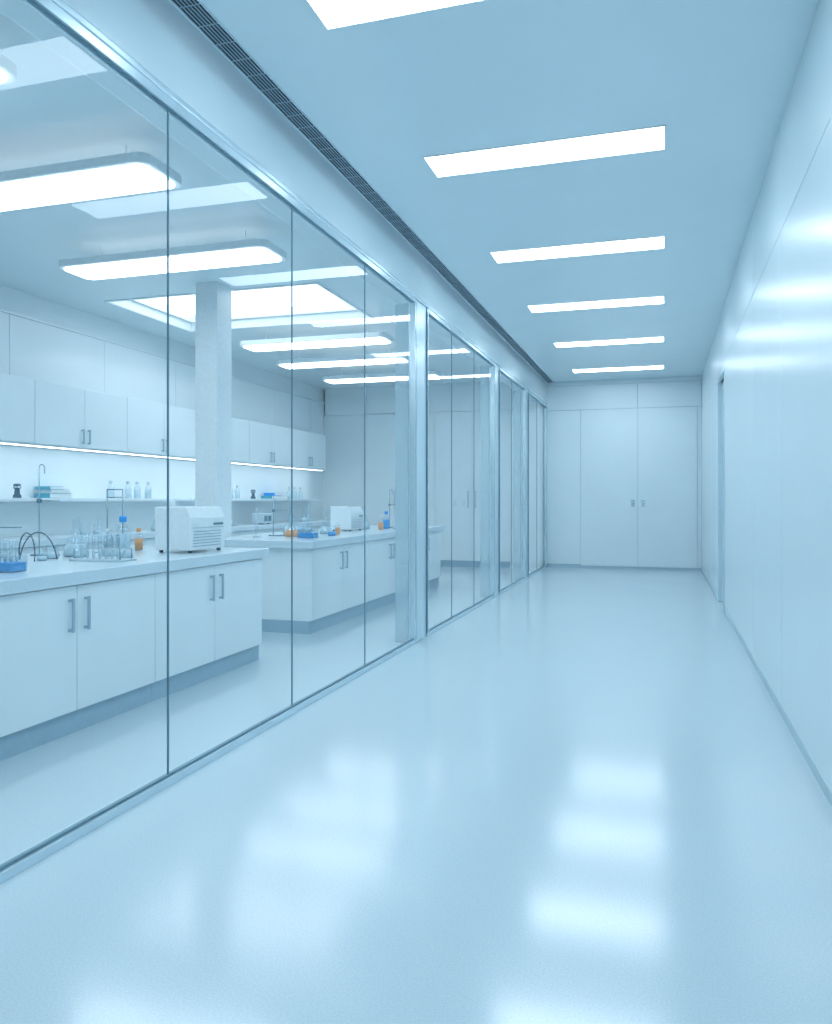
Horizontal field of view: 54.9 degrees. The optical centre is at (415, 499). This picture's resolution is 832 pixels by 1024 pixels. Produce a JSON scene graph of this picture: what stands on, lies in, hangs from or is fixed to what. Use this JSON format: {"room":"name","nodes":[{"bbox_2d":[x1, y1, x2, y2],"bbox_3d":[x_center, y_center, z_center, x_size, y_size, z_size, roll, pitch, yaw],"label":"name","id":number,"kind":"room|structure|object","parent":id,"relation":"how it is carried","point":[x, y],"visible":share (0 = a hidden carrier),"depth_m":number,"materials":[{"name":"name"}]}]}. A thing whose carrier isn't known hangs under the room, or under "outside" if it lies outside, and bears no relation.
{"room":"laboratory corridor","nodes":[
{"label":"laboratory corridor","id":0,"kind":"room"},
{"bbox_2d":[0,284,324,537],"bbox_3d":[-4.329,-0.465,7.841,0.100,3.430,17.430,0,0,17],"label":"wall","id":1,"kind":"structure","parent":0,"point":[56,517],"depth_m":9.73,"materials":[{"name":"paint"}]},
{"bbox_2d":[0,373,34,445],"bbox_3d":[-4.205,-0.885,7.415,0.379,0.670,1.455,0,0,17],"label":"upper cabinet","id":2,"kind":"object","parent":1,"relation":"attached to","point":[17,393],"visible":1,"depth_m":7.85,"materials":[{"name":"laminate"}]},
{"bbox_2d":[30,379,126,453],"bbox_3d":[-3.775,-0.885,8.807,0.379,0.670,1.455,0,0,17],"label":"upper cabinet","id":3,"kind":"object","parent":1,"relation":"attached to","point":[66,417],"visible":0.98,"depth_m":8.70,"materials":[{"name":"laminate"}]},
{"bbox_2d":[0,498,186,501],"bbox_3d":[-4.059,-0.003,8.088,0.269,0.035,5.740,0,0,17],"label":"storage shelf","id":4,"kind":"object","parent":1,"relation":"attached to","point":[1,499],"visible":1,"depth_m":9.00,"materials":[{"name":"laminate"}]},
{"bbox_2d":[13,484,21,497],"bbox_3d":[-4.046,-0.092,8.115,0.080,0.145,0.080,0,0,17],"label":"mixer","id":5,"kind":"object","parent":4,"relation":"on","point":[17,487],"visible":0.96,"depth_m":8.09,"materials":[{"name":"plastic"}]},
{"bbox_2d":[34,493,72,497],"bbox_3d":[-3.894,-0.045,8.602,0.202,0.050,0.340,0,0,17],"label":"binder","id":6,"kind":"object","parent":4,"relation":"on","point":[36,495],"visible":0.89,"depth_m":8.47,"materials":[{"name":"teal plastic"}]},
{"bbox_2d":[36,490,69,493],"bbox_3d":[-3.897,-0.090,8.592,0.202,0.040,0.280,0,0,17],"label":"binder","id":7,"kind":"object","parent":6,"relation":"on","point":[37,491],"visible":0.84,"depth_m":8.49,"materials":[{"name":"grey plastic"}]},
{"bbox_2d":[34,486,62,489],"bbox_3d":[-3.915,-0.128,8.535,0.202,0.035,0.200,0,0,17],"label":"binder","id":8,"kind":"object","parent":7,"relation":"on","point":[35,487],"visible":1,"depth_m":8.46,"materials":[{"name":"teal plastic"}]},
{"bbox_2d":[108,481,113,496],"bbox_3d":[-3.621,-0.125,9.491,0.080,0.210,0.080,0,0,17],"label":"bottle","id":9,"kind":"object","parent":4,"relation":"on","point":[110,492],"visible":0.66,"depth_m":9.46,"materials":[{"name":"clear glass"}]},
{"bbox_2d":[125,481,130,497],"bbox_3d":[-3.527,-0.125,9.797,0.080,0.210,0.080,0,0,17],"label":"bottle","id":10,"kind":"object","parent":4,"relation":"on","point":[127,491],"visible":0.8,"depth_m":9.76,"materials":[{"name":"clear glass"}]},
{"bbox_2d":[134,482,140,497],"bbox_3d":[-3.474,-0.125,9.969,0.080,0.210,0.080,0,0,17],"label":"bottle","id":11,"kind":"object","parent":4,"relation":"on","point":[136,492],"visible":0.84,"depth_m":9.94,"materials":[{"name":"clear glass"}]},
{"bbox_2d":[145,482,150,497],"bbox_3d":[-3.409,-0.125,10.179,0.080,0.210,0.080,0,0,17],"label":"bottle","id":12,"kind":"object","parent":4,"relation":"on","point":[147,492],"visible":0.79,"depth_m":10.15,"materials":[{"name":"clear glass"}]},
{"bbox_2d":[0,445,308,498],"bbox_3d":[-3.526,-0.285,10.252,0.012,0.529,10.190,0,0,17],"label":"backsplash","id":13,"kind":"structure","parent":1,"relation":"attached to","point":[86,475],"depth_m":9.75,"materials":[{"name":"laminate"}]},
{"bbox_2d":[123,397,194,459],"bbox_3d":[-3.345,-0.885,10.200,0.379,0.670,1.455,0,0,17],"label":"upper cabinet","id":14,"kind":"object","parent":1,"relation":"attached to","point":[146,420],"visible":0.75,"depth_m":10.05,"materials":[{"name":"laminate"}]},
{"bbox_2d":[0,311,323,434],"bbox_3d":[-3.425,-1.565,10.550,0.030,0.670,10.820,0,0,17],"label":"wall panel","id":15,"kind":"object","parent":1,"relation":"attached to","point":[30,349],"depth_m":9.80,"materials":[{"name":"paint"}]},
{"bbox_2d":[0,308,324,403],"bbox_3d":[-4.262,-1.915,7.821,0.040,0.030,17.430,0,0,17],"label":"trim","id":16,"kind":"structure","parent":1,"relation":"attached to","point":[1,309],"depth_m":9.81,"materials":[{"name":"laminate"}]},
{"bbox_2d":[192,417,248,463],"bbox_3d":[-2.915,-0.885,11.592,0.379,0.670,1.455,0,0,17],"label":"upper cabinet","id":17,"kind":"object","parent":1,"relation":"attached to","point":[239,427],"visible":0.13,"depth_m":11.97,"materials":[{"name":"laminate"}]},
{"bbox_2d":[187,499,321,500],"bbox_3d":[-2.538,-0.003,13.013,0.269,0.035,4.330,0,0,17],"label":"storage shelf","id":18,"kind":"object","parent":1,"relation":"attached to","point":[187,499],"visible":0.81,"depth_m":13.09,"materials":[{"name":"laminate"}]},
{"bbox_2d":[261,496,282,498],"bbox_3d":[-2.410,-0.045,13.408,0.202,0.050,0.400,0,0,17],"label":"binder","id":19,"kind":"object","parent":18,"relation":"on","point":[262,497],"visible":0.96,"depth_m":13.24,"materials":[{"name":"teal plastic"}]},
{"bbox_2d":[264,493,282,495],"bbox_3d":[-2.396,-0.095,13.456,0.202,0.050,0.300,0,0,17],"label":"binder","id":20,"kind":"object","parent":19,"relation":"on","point":[265,494],"visible":1,"depth_m":13.33,"materials":[{"name":"blue plastic"}]},
{"bbox_2d":[245,420,290,467],"bbox_3d":[-2.485,-0.885,12.984,0.379,0.670,1.455,0,0,17],"label":"upper cabinet","id":21,"kind":"object","parent":1,"relation":"attached to","point":[269,445],"visible":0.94,"depth_m":12.87,"materials":[{"name":"laminate"}]},
{"bbox_2d":[289,428,325,470],"bbox_3d":[-2.055,-0.885,14.376,0.379,0.670,1.455,0,0,17],"label":"upper cabinet","id":22,"kind":"object","parent":1,"relation":"attached to","point":[309,449],"visible":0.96,"depth_m":14.29,"materials":[{"name":"laminate"}]},
{"bbox_2d":[0,0,546,402],"bbox_3d":[-0.268,-1.988,6.571,0.270,0.385,17.398,0,0,17],"label":"wall header","id":23,"kind":"structure","parent":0,"point":[154,33],"depth_m":4.26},
{"bbox_2d":[0,0,415,883],"bbox_3d":[-1.411,-0.255,2.725,0.196,3.010,8.988,0,0,17],"label":"frame","id":24,"kind":"structure","parent":23,"relation":"in","point":[48,9],"depth_m":3.73,"materials":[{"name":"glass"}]},
{"bbox_2d":[51,0,546,404],"bbox_3d":[-0.174,-1.778,6.543,0.086,0.035,17.400,0,0,17],"label":"trim","id":25,"kind":"structure","parent":23,"relation":"attached to","point":[63,5],"depth_m":3.95,"materials":[{"name":"metal"}]},
{"bbox_2d":[409,300,425,641],"bbox_3d":[0.013,-0.255,7.155,0.062,3.010,0.340,0,0,17],"label":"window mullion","id":26,"kind":"structure","parent":23,"relation":"attached to","point":[420,309],"depth_m":7.14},
{"bbox_2d":[426,308,494,636],"bbox_3d":[0.469,-0.255,8.812,0.196,3.010,3.088,0,0,17],"label":"window","id":27,"kind":"structure","parent":23,"relation":"in","point":[429,313],"depth_m":8.79,"materials":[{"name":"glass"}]},
{"bbox_2d":[489,364,498,596],"bbox_3d":[1.016,-0.255,10.403,0.062,3.010,0.300,0,0,17],"label":"trim","id":28,"kind":"structure","parent":23,"relation":"attached to","point":[496,366],"depth_m":10.40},
{"bbox_2d":[499,367,525,594],"bbox_3d":[1.320,-0.255,11.569,0.196,3.010,2.098,0,0,17],"label":"window","id":29,"kind":"structure","parent":23,"relation":"in","point":[504,373],"depth_m":12.50,"materials":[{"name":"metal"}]},
{"bbox_2d":[521,388,527,578],"bbox_3d":[1.718,-0.255,12.678,0.062,3.010,0.280,0,0,17],"label":"trim","id":30,"kind":"structure","parent":23,"relation":"attached to","point":[525,388],"depth_m":12.68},
{"bbox_2d":[529,401,543,410],"bbox_3d":[2.215,-1.722,14.714,0.210,0.144,0.426,0,0,17],"label":"trim","id":31,"kind":"structure","parent":23,"relation":"attached to","point":[532,404],"depth_m":14.52,"materials":[{"name":"laminate"}]},
{"bbox_2d":[528,390,546,577],"bbox_3d":[2.090,-0.255,13.826,0.056,3.010,2.126,0,0,17],"label":"window","id":32,"kind":"structure","parent":23,"relation":"in","point":[530,394],"depth_m":14.81,"materials":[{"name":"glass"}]},
{"bbox_2d":[323,415,363,521],"bbox_3d":[-1.359,-0.200,15.818,0.868,2.900,0.426,0,0,17],"label":"wall panel","id":33,"kind":"object","parent":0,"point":[343,475],"depth_m":15.61,"materials":[{"name":"laminate"}]},
{"bbox_2d":[0,0,818,389],"bbox_3d":[-0.866,-2.405,6.772,7.350,0.450,17.430,0,0,17],"label":"ceiling","id":34,"kind":"structure","parent":0,"point":[389,95],"depth_m":5.15,"materials":[{"name":"paint"}]},
{"bbox_2d":[0,53,16,84],"bbox_3d":[-2.850,-2.069,3.852,1.980,0.222,0.430,0,0,17],"label":"linear pendant light","id":35,"kind":"object","parent":34,"relation":"hanging from","point":[8,68],"visible":1,"depth_m":3.69,"materials":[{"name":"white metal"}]},
{"bbox_2d":[0,71,6,82],"bbox_3d":[-2.850,-1.964,3.852,1.910,0.013,0.360,0,0,17],"label":"diffuser","id":36,"kind":"object","parent":35,"relation":"attached to","point":[3,74],"depth_m":3.71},
{"bbox_2d":[0,146,181,211],"bbox_3d":[-2.455,-2.069,5.133,1.980,0.222,0.430,0,0,17],"label":"linear pendant light","id":37,"kind":"object","parent":34,"relation":"hanging from","point":[130,173],"visible":1,"depth_m":4.93,"materials":[{"name":"white plastic"}]},
{"bbox_2d":[0,164,174,211],"bbox_3d":[-2.455,-1.964,5.133,1.910,0.013,0.360,0,0,17],"label":"diffuser","id":38,"kind":"object","parent":37,"relation":"attached to","point":[121,179],"depth_m":4.98,"materials":[{"name":"plastic"}]},
{"bbox_2d":[59,231,285,279],"bbox_3d":[-2.050,-2.069,6.682,1.980,0.222,0.430,0,0,17],"label":"linear pendant light","id":39,"kind":"object","parent":34,"relation":"hanging from","point":[251,251],"visible":1,"depth_m":6.57,"materials":[{"name":"white plastic"}]},
{"bbox_2d":[64,248,280,279],"bbox_3d":[-2.050,-1.964,6.682,1.910,0.013,0.360,0,0,17],"label":"diffuser","id":40,"kind":"object","parent":39,"relation":"attached to","point":[236,256],"depth_m":6.62,"materials":[{"name":"plastic"}]},
{"bbox_2d":[105,282,374,331],"bbox_3d":[-1.950,-2.325,9.174,2.540,0.310,1.660,0,0,17],"label":"ceiling light panel","id":41,"kind":"object","parent":34,"relation":"attached to","point":[268,306],"visible":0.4,"depth_m":9.66,"materials":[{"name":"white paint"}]},
{"bbox_2d":[152,284,343,313],"bbox_3d":[-1.950,-2.430,9.174,2.400,0.100,1.520,0,0,17],"label":"diffuser","id":42,"kind":"object","parent":41,"relation":"attached to","point":[304,296],"depth_m":9.54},
{"bbox_2d":[240,324,393,351],"bbox_3d":[-1.269,-2.069,10.125,1.980,0.222,0.430,0,0,17],"label":"linear pendant light","id":43,"kind":"object","parent":34,"relation":"hanging from","point":[371,338],"visible":1,"depth_m":10.01,"materials":[{"name":"white plastic"}]},
{"bbox_2d":[243,337,389,351],"bbox_3d":[-1.269,-1.964,10.125,1.910,0.013,0.360,0,0,17],"label":"diffuser","id":44,"kind":"object","parent":43,"relation":"attached to","point":[312,342],"depth_m":10.03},
{"bbox_2d":[276,353,408,368],"bbox_3d":[-1.047,-2.069,11.522,1.980,0.222,0.430,0,0,17],"label":"linear pendant light","id":45,"kind":"object","parent":34,"relation":"hanging from","point":[393,358],"visible":0.84,"depth_m":11.39,"materials":[{"name":"white plastic"}]},
{"bbox_2d":[279,358,408,368],"bbox_3d":[-1.047,-1.964,11.522,1.910,0.013,0.360,0,0,17],"label":"diffuser","id":46,"kind":"object","parent":45,"relation":"attached to","point":[319,362],"depth_m":11.45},
{"bbox_2d":[171,0,552,382],"bbox_3d":[-0.072,-2.176,6.511,0.113,0.005,17.360,0,0,17],"label":"ceiling vent","id":47,"kind":"object","parent":34,"relation":"in","point":[194,10],"visible":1,"depth_m":4.79,"materials":[{"name":"grey plastic"}]},
{"bbox_2d":[322,371,442,383],"bbox_3d":[-0.556,-2.069,13.045,1.980,0.222,0.430,0,0,17],"label":"linear pendant light","id":48,"kind":"object","parent":34,"relation":"hanging from","point":[402,376],"visible":0.97,"depth_m":12.95,"materials":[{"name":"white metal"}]},
{"bbox_2d":[325,375,439,383],"bbox_3d":[-0.556,-1.964,13.045,1.910,0.013,0.360,0,0,17],"label":"diffuser","id":49,"kind":"object","parent":48,"relation":"attached to","point":[348,378],"depth_m":13.00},
{"bbox_2d":[306,0,486,29],"bbox_3d":[0.242,-2.175,3.327,1.470,0.007,0.330,0,0,17],"label":"recessed light","id":50,"kind":"object","parent":34,"relation":"in","point":[333,14],"visible":1,"depth_m":3.54,"materials":[{"name":"white plastic"}]},
{"bbox_2d":[423,125,665,177],"bbox_3d":[0.796,-2.175,5.019,1.470,0.007,0.330,0,0,17],"label":"recessed light","id":51,"kind":"object","parent":34,"relation":"in","point":[646,139],"visible":1,"depth_m":4.99,"materials":[{"name":"white plastic"}]},
{"bbox_2d":[490,236,664,262],"bbox_3d":[1.398,-2.175,6.968,1.470,0.007,0.330,0,0,17],"label":"recessed light","id":52,"kind":"object","parent":34,"relation":"in","point":[657,242],"visible":1,"depth_m":6.94,"materials":[{"name":"white plastic"}]},
{"bbox_2d":[527,296,663,312],"bbox_3d":[1.997,-2.175,8.907,1.470,0.007,0.330,0,0,17],"label":"recessed light","id":53,"kind":"object","parent":34,"relation":"in","point":[655,299],"visible":1,"depth_m":8.89,"materials":[{"name":"white plastic"}]},
{"bbox_2d":[553,337,663,347],"bbox_3d":[2.655,-2.175,11.038,1.470,0.007,0.330,0,0,17],"label":"recessed light","id":54,"kind":"object","parent":34,"relation":"in","point":[648,339],"visible":1,"depth_m":11.04,"materials":[{"name":"white plastic"}]},
{"bbox_2d":[572,365,663,372],"bbox_3d":[3.354,-2.175,13.303,1.470,0.007,0.330,0,0,17],"label":"recessed light","id":55,"kind":"object","parent":34,"relation":"in","point":[657,366],"visible":1,"depth_m":13.33,"materials":[{"name":"white plastic"}]},
{"bbox_2d":[0,566,831,1023],"bbox_3d":[-0.866,1.300,6.772,7.350,0.100,17.630,0,0,17],"label":"floor","id":56,"kind":"structure","parent":0,"point":[580,797],"depth_m":2.97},
{"bbox_2d":[0,546,54,556],"bbox_3d":[-4.074,0.850,7.375,0.614,0.800,1.453,0,0,17],"label":"base cabinet","id":57,"kind":"object","parent":56,"relation":"on","point":[28,550],"visible":0.04,"depth_m":7.66,"materials":[{"name":"laminate"}]},
{"bbox_2d":[0,574,154,760],"bbox_3d":[-2.359,0.850,4.454,1.204,0.800,1.378,0,0,17],"label":"base cabinet","id":58,"kind":"object","parent":56,"relation":"on","point":[73,658],"visible":0.94,"depth_m":4.25,"materials":[{"name":"laminate"}]},
{"bbox_2d":[54,539,145,551],"bbox_3d":[-3.644,0.850,8.767,0.614,0.800,1.453,0,0,17],"label":"base cabinet","id":59,"kind":"object","parent":56,"relation":"on","point":[58,548],"visible":0.06,"depth_m":8.56,"materials":[{"name":"laminate"}]},
{"bbox_2d":[146,538,154,545],"bbox_3d":[-3.214,0.850,10.159,0.614,0.800,1.453,0,0,17],"label":"base cabinet","id":60,"kind":"object","parent":56,"relation":"on","point":[149,541],"visible":0.02,"depth_m":9.47,"materials":[{"name":"laminate"}]},
{"bbox_2d":[151,558,261,701],"bbox_3d":[-1.952,0.850,5.773,1.204,0.800,1.378,0,0,17],"label":"base cabinet","id":61,"kind":"object","parent":56,"relation":"on","point":[215,611],"visible":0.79,"depth_m":5.49,"materials":[{"name":"laminate"}]},
{"bbox_2d":[195,282,230,536],"bbox_3d":[-2.062,-0.465,8.151,0.250,3.430,0.280,0,0,17],"label":"column","id":62,"kind":"structure","parent":56,"relation":"on","point":[212,299],"depth_m":8.03,"materials":[{"name":"white painted plaster"}]},
{"bbox_2d":[231,530,263,535],"bbox_3d":[-2.784,0.850,11.551,0.614,0.800,1.453,0,0,17],"label":"base cabinet","id":63,"kind":"object","parent":56,"relation":"on","point":[254,531],"visible":0.05,"depth_m":11.68,"materials":[{"name":"laminate"}]},
{"bbox_2d":[264,527,304,532],"bbox_3d":[-2.354,0.850,12.943,0.614,0.800,1.453,0,0,17],"label":"base cabinet","id":64,"kind":"object","parent":56,"relation":"on","point":[281,529],"visible":0.07,"depth_m":12.55,"materials":[{"name":"laminate"}]},
{"bbox_2d":[234,541,367,633],"bbox_3d":[-1.290,0.850,8.321,1.204,0.800,1.498,0,0,17],"label":"base cabinet","id":65,"kind":"object","parent":56,"relation":"on","point":[328,582],"visible":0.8,"depth_m":7.58,"materials":[{"name":"laminate"}]},
{"bbox_2d":[224,525,443,548],"bbox_3d":[-0.874,0.415,9.762,1.270,0.070,4.620,0,0,17],"label":"countertop","id":66,"kind":"structure","parent":65,"relation":"on","point":[356,535],"depth_m":8.11,"materials":[{"name":"plastic"}]},
{"bbox_2d":[269,496,286,535],"bbox_3d":[-1.451,0.170,8.465,0.193,0.420,0.100,0,0,17],"label":"stand","id":67,"kind":"object","parent":66,"relation":"on","point":[273,509],"visible":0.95,"depth_m":8.48,"materials":[{"name":"metal"}]},
{"bbox_2d":[284,516,297,536],"bbox_3d":[-1.284,0.266,8.246,0.144,0.228,0.144,0,0,17],"label":"flask","id":68,"kind":"object","parent":66,"relation":"on","point":[288,532],"visible":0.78,"depth_m":8.20,"materials":[{"name":"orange glass"}]},
{"bbox_2d":[284,507,299,533],"bbox_3d":[-1.366,0.228,8.794,0.192,0.304,0.192,0,0,17],"label":"flask","id":69,"kind":"object","parent":66,"relation":"on","point":[286,527],"visible":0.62,"depth_m":8.74,"materials":[{"name":"clear glass"}]},
{"bbox_2d":[298,529,317,537],"bbox_3d":[-1.083,0.338,8.016,0.180,0.085,0.120,0,0,17],"label":"tub","id":70,"kind":"object","parent":66,"relation":"on","point":[300,535],"visible":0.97,"depth_m":7.97,"materials":[{"name":"blue plastic"}]},
{"bbox_2d":[319,526,332,533],"bbox_3d":[-1.010,0.247,8.999,0.168,0.266,0.168,0,0,17],"label":"flask","id":71,"kind":"object","parent":66,"relation":"on","point":[323,529],"visible":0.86,"depth_m":8.94,"materials":[{"name":"clear glass"}]},
{"bbox_2d":[331,507,362,530],"bbox_3d":[-0.850,0.232,9.898,0.275,0.297,0.414,0,0,17],"label":"centrifuge","id":72,"kind":"object","parent":66,"relation":"on","point":[349,518],"visible":0.91,"depth_m":9.72,"materials":[{"name":"white plastic"}]},
{"bbox_2d":[383,511,388,528],"bbox_3d":[-0.394,0.265,10.588,0.088,0.231,0.088,0,0,17],"label":"bottle","id":73,"kind":"object","parent":66,"relation":"on","point":[386,521],"visible":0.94,"depth_m":10.55,"materials":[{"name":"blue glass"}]},
{"bbox_2d":[388,489,398,527],"bbox_3d":[-0.311,0.117,10.995,0.193,0.526,0.100,0,0,-40],"label":"stand","id":74,"kind":"object","parent":66,"relation":"on","point":[389,504],"visible":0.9,"depth_m":10.95,"materials":[{"name":"metal"}]},
{"bbox_2d":[366,536,408,612],"bbox_3d":[-0.848,0.850,9.754,1.204,0.800,1.498,0,0,17],"label":"base cabinet","id":75,"kind":"object","parent":56,"relation":"on","point":[388,559],"visible":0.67,"depth_m":9.48,"materials":[{"name":"laminate"}]},
{"bbox_2d":[365,412,434,525],"bbox_3d":[-0.272,-0.200,15.441,1.428,2.900,0.454,0,0,17],"label":"tall cabinet","id":76,"kind":"object","parent":56,"relation":"on","point":[386,435],"visible":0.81,"depth_m":15.31,"materials":[{"name":"laminate"}]},
{"bbox_2d":[407,531,439,596],"bbox_3d":[-0.405,0.850,11.188,1.204,0.800,1.498,0,0,17],"label":"base cabinet","id":77,"kind":"object","parent":56,"relation":"on","point":[433,537],"visible":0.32,"depth_m":11.38,"materials":[{"name":"laminate"}]},
{"bbox_2d":[435,410,509,567],"bbox_3d":[1.095,-0.200,15.018,1.428,2.900,0.454,0,0,17],"label":"tall cabinet","id":78,"kind":"object","parent":56,"relation":"on","point":[470,429],"visible":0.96,"depth_m":14.86,"materials":[{"name":"laminate"}]},
{"bbox_3d":[-2.766,0.850,3.136,1.204,0.800,1.378,0,0,17],"label":"base cabinet","id":79,"kind":"object","parent":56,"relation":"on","visible":0},
{"bbox_2d":[0,545,268,595],"bbox_3d":[-2.397,0.415,4.471,1.280,0.070,4.250,0,0,17],"label":"countertop","id":80,"kind":"structure","parent":79,"relation":"on","point":[61,572],"depth_m":4.79,"materials":[{"name":"plastic"}]},
{"bbox_2d":[0,554,26,572],"bbox_3d":[-2.182,0.338,4.253,0.180,0.085,0.120,0,0,17],"label":"test tube rack","id":81,"kind":"object","parent":80,"relation":"on","point":[13,566],"visible":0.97,"depth_m":4.20,"materials":[{"name":"blue plastic"}]},
{"bbox_2d":[18,532,56,560],"bbox_3d":[-2.380,0.285,4.968,0.208,0.175,0.196,0,0,17],"label":"hose","id":82,"kind":"object","parent":80,"relation":"on","point":[19,552],"visible":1,"depth_m":5.00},
{"bbox_2d":[30,464,59,555],"bbox_3d":[-2.509,0.067,5.443,0.193,0.625,0.100,0,0,17],"label":"stand","id":83,"kind":"object","parent":80,"relation":"on","point":[39,500],"visible":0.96,"depth_m":5.46,"materials":[{"name":"metal"}]},
{"bbox_2d":[46,545,58,558],"bbox_3d":[-2.355,0.333,5.186,0.082,0.095,0.082,0,0,17],"label":"beaker","id":84,"kind":"object","parent":80,"relation":"on","point":[49,555],"visible":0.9,"depth_m":5.16,"materials":[{"name":"clear glass"}]},
{"bbox_2d":[63,519,86,556],"bbox_3d":[-2.303,0.247,5.421,0.168,0.266,0.168,0,0,17],"label":"flask","id":85,"kind":"object","parent":80,"relation":"on","point":[68,550],"visible":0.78,"depth_m":5.36,"materials":[{"name":"clear glass"}]},
{"bbox_2d":[69,547,136,561],"bbox_3d":[-1.965,0.340,5.024,0.380,0.080,0.160,0,0,17],"label":"test tube rack","id":86,"kind":"object","parent":80,"relation":"on","point":[98,559],"visible":0.95,"depth_m":4.98,"materials":[{"name":"grey plastic"}]},
{"bbox_2d":[69,557,136,561],"bbox_3d":[-1.965,0.374,5.024,0.380,0.012,0.160,0,0,17],"label":"tray","id":87,"kind":"object","parent":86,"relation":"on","point":[98,559],"depth_m":4.97,"materials":[{"name":"plastic"}]},
{"bbox_2d":[104,529,112,546],"bbox_3d":[-2.276,0.296,5.915,0.064,0.168,0.064,0,0,17],"label":"bottle","id":88,"kind":"object","parent":80,"relation":"on","point":[107,542],"visible":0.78,"depth_m":5.90,"materials":[{"name":"clear glass"}]},
{"bbox_2d":[101,489,122,549],"bbox_3d":[-2.300,0.147,6.111,0.180,0.465,0.120,0,0,17],"label":"stand","id":89,"kind":"object","parent":80,"relation":"on","point":[107,489],"visible":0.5,"depth_m":6.11,"materials":[{"name":"grey metal"}]},
{"bbox_2d":[116,516,129,547],"bbox_3d":[-2.135,0.249,5.830,0.100,0.262,0.100,0,0,17],"label":"bottle","id":90,"kind":"object","parent":80,"relation":"on","point":[122,539],"visible":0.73,"depth_m":5.79,"materials":[{"name":"clear glass"}]},
{"bbox_2d":[121,545,133,557],"bbox_3d":[-1.921,0.299,5.303,0.102,0.162,0.102,0,0,17],"label":"flask","id":91,"kind":"object","parent":80,"relation":"on","point":[128,551],"visible":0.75,"depth_m":5.27,"materials":[{"name":"clear glass"}]},
{"bbox_2d":[134,528,142,549],"bbox_3d":[-2.103,0.296,6.071,0.064,0.168,0.064,0,0,17],"label":"bottle","id":92,"kind":"object","parent":80,"relation":"on","point":[138,542],"visible":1,"depth_m":6.05,"materials":[{"name":"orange glass"}]},
{"bbox_2d":[155,506,223,552],"bbox_3d":[-1.670,0.215,5.937,0.305,0.330,0.460,0,0,17],"label":"centrifuge","id":93,"kind":"object","parent":80,"relation":"on","point":[191,528],"visible":1,"depth_m":5.75,"materials":[{"name":"white plastic"}]},
{"bbox_2d":[193,530,220,546],"bbox_3d":[-1.532,0.280,5.879,0.004,0.111,0.370,0,0,17],"label":"vent","id":94,"kind":"object","parent":93,"relation":"attached to","point":[201,538],"depth_m":5.87,"materials":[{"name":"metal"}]},
{"bbox_3d":[-4.503,0.850,5.982,0.614,0.800,1.453,0,0,17],"label":"cabinet","id":95,"kind":"object","parent":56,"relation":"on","visible":0},
{"bbox_2d":[0,520,330,548],"bbox_3d":[-3.226,0.415,10.154,0.637,0.070,10.260,0,0,17],"label":"countertop","id":96,"kind":"structure","parent":95,"relation":"on","point":[58,539],"depth_m":8.67,"materials":[{"name":"plastic"}]},
{"bbox_2d":[252,513,272,523],"bbox_3d":[-2.424,0.295,12.648,0.204,0.170,0.340,0,0,17],"label":"block","id":97,"kind":"object","parent":96,"relation":"on","point":[260,518],"visible":0.94,"depth_m":12.51,"materials":[{"name":"plastic"}]},
{"bbox_2d":[547,376,701,567],"bbox_3d":[1.716,-0.465,15.132,7.350,3.430,0.130,0,0,17],"label":"wall","id":98,"kind":"structure","parent":0,"point":[565,400],"depth_m":14.70,"materials":[{"name":"paint"}]},
{"bbox_2d":[325,381,520,415],"bbox_3d":[0.194,-1.917,15.338,4.020,0.524,0.426,0,0,17],"label":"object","id":99,"kind":"structure","parent":98,"relation":"attached to","point":[465,396],"depth_m":15.25,"materials":[{"name":"paint"}]},
{"bbox_2d":[510,409,543,568],"bbox_3d":[2.054,-0.200,14.764,0.548,2.900,0.426,0,0,17],"label":"wall panel","id":100,"kind":"object","parent":98,"relation":"attached to","point":[536,416],"depth_m":14.59,"materials":[{"name":"laminate"}]},
{"bbox_2d":[581,408,637,566],"bbox_3d":[3.495,-0.224,14.495,1.006,2.847,0.091,0,0,17],"label":"door","id":101,"kind":"structure","parent":98,"relation":"in","point":[609,437],"depth_m":14.50,"materials":[{"name":"paint"}]},
{"bbox_2d":[547,565,701,570],"bbox_3d":[3.718,1.225,14.464,2.730,0.050,0.025,0,0,17],"label":"baseboard","id":102,"kind":"structure","parent":98,"relation":"attached to","point":[553,566],"depth_m":14.44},
{"bbox_2d":[638,406,696,567],"bbox_3d":[4.461,-0.224,14.196,1.007,2.847,0.091,0,0,17],"label":"door","id":103,"kind":"structure","parent":98,"relation":"in","point":[667,436],"depth_m":14.20,"materials":[{"name":"laminate"}]},
{"bbox_2d":[698,406,701,567],"bbox_3d":[4.988,-0.224,14.068,0.069,2.847,0.026,0,0,17],"label":"trim","id":104,"kind":"structure","parent":98,"relation":"attached to","point":[699,407],"depth_m":14.05,"materials":[{"name":"laminate"}]},
{"bbox_2d":[702,0,831,793],"bbox_3d":[2.550,-0.465,5.717,0.200,3.430,17.430,0,0,17],"label":"wall","id":105,"kind":"structure","parent":0,"point":[772,342],"depth_m":4.55,"materials":[{"name":"paint"}]},
{"bbox_2d":[702,569,717,598],"bbox_3d":[4.392,1.222,11.962,0.026,0.056,4.350,0,0,17],"label":"baseboard","id":106,"kind":"structure","parent":105,"relation":"attached to","point":[711,586],"depth_m":11.53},
{"bbox_2d":[718,368,724,611],"bbox_3d":[3.637,-0.115,9.379,0.124,2.730,1.054,0,0,17],"label":"trim","id":107,"kind":"structure","parent":105,"relation":"attached to","point":[720,379],"depth_m":9.87,"materials":[{"name":"metal"}]},
{"bbox_2d":[722,381,723,601],"bbox_3d":[3.625,-0.102,9.383,0.089,2.687,1.002,0,0,17],"label":"door","id":108,"kind":"structure","parent":105,"relation":"in","point":[723,381],"depth_m":9.69,"materials":[{"name":"laminate"}]},
{"bbox_2d":[725,609,831,807],"bbox_3d":[1.673,1.222,3.157,0.026,0.056,12.020,0,0,17],"label":"baseboard","id":109,"kind":"structure","parent":105,"relation":"attached to","point":[828,795],"depth_m":4.30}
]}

